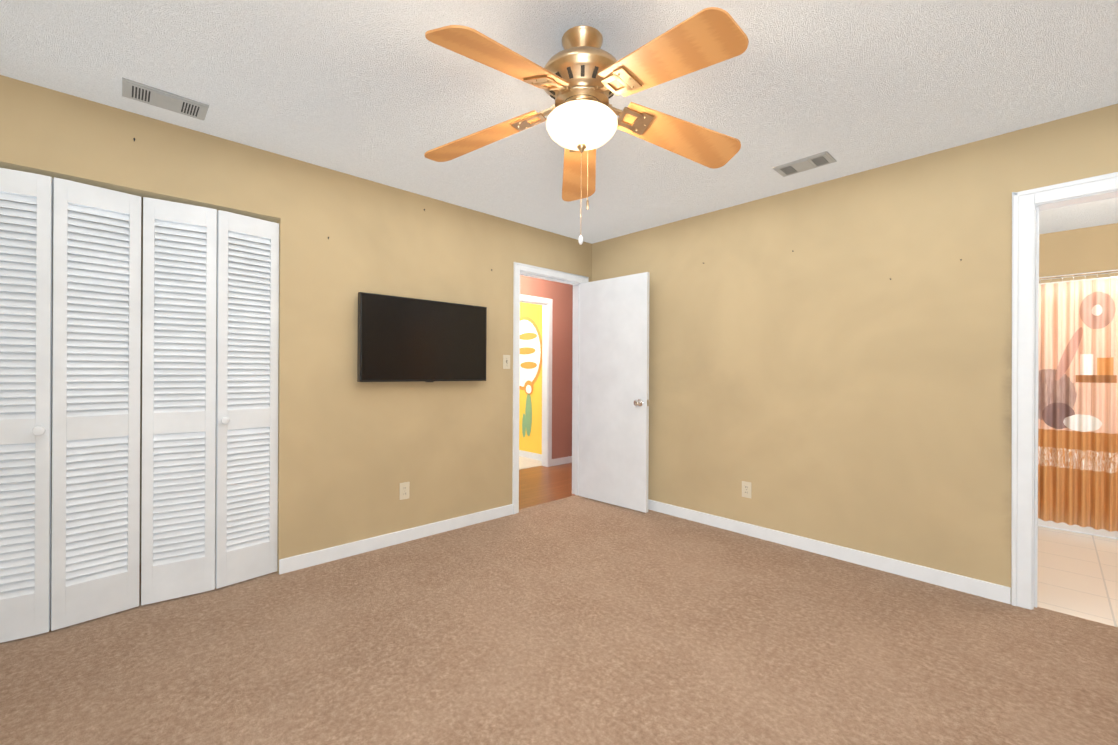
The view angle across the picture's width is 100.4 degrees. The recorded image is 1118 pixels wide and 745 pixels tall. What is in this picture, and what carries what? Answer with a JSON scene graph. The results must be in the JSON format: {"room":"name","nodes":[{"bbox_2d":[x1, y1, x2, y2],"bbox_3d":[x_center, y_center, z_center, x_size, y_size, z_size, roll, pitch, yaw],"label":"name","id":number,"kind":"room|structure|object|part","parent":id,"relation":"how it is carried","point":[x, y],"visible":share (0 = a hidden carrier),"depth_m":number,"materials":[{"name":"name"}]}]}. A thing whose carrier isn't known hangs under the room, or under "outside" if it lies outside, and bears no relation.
{"room":"empty bedroom","nodes":[
{"label":"empty bedroom","id":0,"kind":"room"},
{"bbox_2d":[50,564,140,627],"bbox_3d":[-2.339,1.220,2.586,1.760,0.100,0.670,0,0,-43],"label":"floor","id":1,"kind":"structure","parent":0,"point":[139,591],"depth_m":2.50,"materials":[{"name":"carpet"}]},
{"bbox_2d":[0,197,572,563],"bbox_3d":[-0.718,-0.042,4.168,6.319,2.440,0.630,0,0,-43],"label":"wall","id":2,"kind":"structure","parent":0,"point":[560,294],"depth_m":5.94,"materials":[{"name":"paint"}]},
{"bbox_2d":[520,294,552,466],"bbox_3d":[-0.452,0.126,5.602,0.900,2.108,0.116,0,0,-43],"label":"door frame","id":3,"kind":"structure","parent":2,"relation":"attached to","point":[547,303],"depth_m":5.85,"materials":[{"name":"white paint"}]},
{"bbox_2d":[552,456,571,465],"bbox_3d":[-0.583,1.137,5.415,4.200,0.085,0.013,0,0,-43],"label":"baseboard","id":4,"kind":"structure","parent":2,"relation":"attached to","point":[560,461],"depth_m":5.99,"materials":[{"name":"white paint"}]},
{"bbox_2d":[0,75,591,573],"bbox_3d":[-1.234,-0.044,3.164,4.390,2.440,0.120,0,0,-43],"label":"wall","id":5,"kind":"structure","parent":0,"point":[352,453],"depth_m":2.95,"materials":[{"name":"beige paint"}]},
{"bbox_2d":[0,168,52,642],"bbox_3d":[-2.388,0.141,1.990,0.296,2.035,0.098,0,0,-43],"label":"closet door","id":6,"kind":"structure","parent":5,"relation":"in","point":[25,413],"depth_m":2.04,"materials":[{"name":"white paint"}]},
{"bbox_2d":[51,177,140,630],"bbox_3d":[-2.184,0.142,2.208,0.028,2.034,0.294,0,0,40],"label":"closet door","id":7,"kind":"structure","parent":5,"relation":"in","point":[96,360],"depth_m":2.19,"materials":[{"name":"white paint"}]},
{"bbox_2d":[141,197,216,604],"bbox_3d":[-1.963,0.143,2.416,0.294,2.034,0.028,0,0,-36],"label":"closet door","id":8,"kind":"structure","parent":5,"relation":"in","point":[178,431],"depth_m":2.40,"materials":[{"name":"white paint"}]},
{"bbox_2d":[215,210,278,588],"bbox_3d":[-1.735,0.144,2.608,0.296,2.035,0.098,0,0,-43],"label":"closet door","id":9,"kind":"structure","parent":5,"relation":"in","point":[246,544],"depth_m":2.61,"materials":[{"name":"white paint"}]},
{"bbox_2d":[279,504,512,573],"bbox_3d":[-1.005,1.134,3.295,1.709,0.085,0.013,0,0,-43],"label":"baseboard","id":10,"kind":"structure","parent":5,"relation":"attached to","point":[297,562],"depth_m":3.13,"materials":[{"name":"white paint"}]},
{"bbox_2d":[400,482,409,499],"bbox_3d":[-1.072,0.822,3.234,0.070,0.115,0.008,0,0,-43],"label":"outlet","id":11,"kind":"object","parent":5,"relation":"attached to","point":[404,490],"visible":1,"depth_m":3.23,"materials":[{"name":"beige plastic"}]},
{"bbox_2d":[357,292,486,381],"bbox_3d":[-0.936,-0.220,3.301,0.960,0.576,0.088,0,0,-43],"label":"wall-mounted tv","id":12,"kind":"object","parent":5,"relation":"attached to","point":[403,339],"visible":1,"depth_m":3.21,"materials":[{"name":"black plastic"}]},
{"bbox_2d":[503,355,509,368],"bbox_3d":[-0.426,-0.087,3.833,0.070,0.115,0.018,0,0,-43],"label":"light switch","id":13,"kind":"object","parent":5,"relation":"attached to","point":[506,361],"visible":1,"depth_m":3.83,"materials":[{"name":"beige plastic"}]},
{"bbox_2d":[512,262,588,513],"bbox_3d":[-0.101,0.131,4.237,0.901,2.102,0.164,0,0,-43],"label":"door frame","id":14,"kind":"structure","parent":5,"relation":"attached to","point":[518,267],"depth_m":4.15,"materials":[{"name":"white paint"}]},
{"bbox_2d":[579,272,649,512],"bbox_3d":[0.480,0.165,4.184,0.173,2.015,0.768,0,0,-43],"label":"hall door","id":15,"kind":"structure","parent":5,"relation":"in","point":[614,405],"depth_m":4.13,"materials":[{"name":"white paint"}]},
{"bbox_2d":[519,302,542,453],"bbox_3d":[-1.008,-0.043,7.137,0.100,2.440,2.880,0,0,-43],"label":"wall","id":16,"kind":"structure","parent":0,"point":[532,442],"depth_m":6.34,"materials":[{"name":"yellow paint"}]},
{"bbox_2d":[519,450,541,460],"bbox_3d":[-1.062,1.134,7.105,0.013,0.085,2.900,0,0,-43],"label":"baseboard","id":17,"kind":"structure","parent":16,"relation":"attached to","point":[531,455],"depth_m":6.39,"materials":[{"name":"white paint"}]},
{"bbox_2d":[519,316,541,436],"bbox_3d":[-0.506,0.060,6.525,0.006,1.700,0.840,0,0,-43],"label":"art","id":18,"kind":"object","parent":16,"relation":"attached to","point":[530,351],"visible":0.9,"depth_m":6.43},
{"bbox_2d":[519,456,574,508],"bbox_3d":[-1.210,1.224,6.077,4.200,0.104,4.190,0,0,-43],"label":"floor","id":19,"kind":"structure","parent":0,"point":[538,485],"depth_m":5.00,"materials":[{"name":"brown wood"}]},
{"bbox_2d":[0,495,1117,744],"bbox_3d":[0.174,1.233,1.625,4.330,0.100,4.180,0,0,-43],"label":"floor carpet","id":20,"kind":"object","parent":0,"point":[576,619],"visible":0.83,"depth_m":1.95,"materials":[{"name":"brown carpet"}]},
{"bbox_2d":[0,0,1117,243],"bbox_3d":[1.213,-1.302,2.410,6.900,0.100,4.570,0,0,-43],"label":"ceiling","id":21,"kind":"structure","parent":0,"point":[384,92],"depth_m":2.02,"materials":[{"name":"white paint"}]},
{"bbox_2d":[122,77,208,120],"bbox_3d":[-1.827,-1.262,2.167,0.300,0.011,0.175,0,0,-43],"label":"ceiling vent","id":22,"kind":"object","parent":21,"relation":"in","point":[140,92],"visible":1,"depth_m":2.15,"materials":[{"name":"metal"}]},
{"bbox_2d":[424,7,748,244],"bbox_3d":[0.083,-0.881,1.731,1.286,0.753,1.285,0,0,-43],"label":"ceiling fan","id":23,"kind":"object","parent":21,"relation":"hanging from","point":[582,78],"visible":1,"depth_m":1.66,"materials":[{"name":"brown wood"}]},
{"bbox_2d":[773,151,836,176],"bbox_3d":[1.471,-1.245,2.797,0.175,0.011,0.300,0,0,-43],"label":"ceiling vent","id":24,"kind":"object","parent":21,"relation":"in","point":[807,163],"visible":1,"depth_m":2.78,"materials":[{"name":"metal"}]},
{"bbox_2d":[592,103,1117,587],"bbox_3d":[1.773,-0.029,3.092,0.120,2.440,4.120,0,0,-43],"label":"wall","id":25,"kind":"structure","parent":0,"point":[828,381],"depth_m":2.90,"materials":[{"name":"beige paint"}]},
{"bbox_2d":[742,481,750,497],"bbox_3d":[1.375,0.859,3.415,0.008,0.115,0.070,0,0,-43],"label":"outlet","id":26,"kind":"object","parent":25,"relation":"attached to","point":[746,489],"visible":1,"depth_m":3.41,"materials":[{"name":"beige plastic"}]},
{"bbox_2d":[648,499,1010,603],"bbox_3d":[1.316,1.147,3.474,0.016,0.085,2.950,0,0,-43],"label":"baseboard","id":27,"kind":"structure","parent":25,"relation":"attached to","point":[985,589],"depth_m":2.92,"materials":[{"name":"white paint"}]},
{"bbox_2d":[1011,172,1117,609],"bbox_3d":[2.685,0.136,2.127,0.166,2.120,0.885,0,0,-43],"label":"door frame","id":28,"kind":"structure","parent":25,"relation":"attached to","point":[1024,202],"depth_m":2.36,"materials":[{"name":"white paint"}]},
{"bbox_2d":[1037,526,1117,626],"bbox_3d":[3.793,1.252,2.820,2.570,0.100,1.600,0,0,-43],"label":"floor","id":29,"kind":"structure","parent":0,"point":[1077,574],"depth_m":2.75,"materials":[{"name":"tile"}]},
{"bbox_2d":[1038,518,1117,538],"bbox_3d":[4.446,0.885,3.436,0.743,0.670,1.596,0,0,-43],"label":"bathtub","id":30,"kind":"object","parent":29,"relation":"on","point":[1080,529],"depth_m":3.48,"materials":[{"name":"ceramic"}]},
{"bbox_2d":[1039,223,1117,282],"bbox_3d":[2.911,-0.023,1.979,0.004,2.440,1.560,0,0,-43],"label":"wall","id":31,"kind":"structure","parent":0,"point":[1087,249],"depth_m":2.31,"materials":[{"name":"beige paint"}]},
{"bbox_2d":[1038,269,1117,531],"bbox_3d":[4.137,0.198,3.140,0.083,1.872,1.596,0,0,-43],"label":"shower curtain","id":32,"kind":"object","parent":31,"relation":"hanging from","point":[1078,415],"visible":0.73,"depth_m":3.45,"materials":[{"name":"multicoloured fabric"}]},
{"bbox_3d":[4.155,-0.710,3.153,0.044,0.057,1.596,0,0,-43],"label":"rod","id":33,"kind":"part","parent":32,"relation":"part of","materials":[{"name":"silver metal"}]},
{"bbox_2d":[1039,276,1117,284],"bbox_3d":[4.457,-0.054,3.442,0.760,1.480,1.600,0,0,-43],"label":"shower curtain rod","id":34,"kind":"structure","parent":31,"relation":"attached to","point":[1079,280],"depth_m":3.98,"materials":[{"name":"white metal"}]}
]}

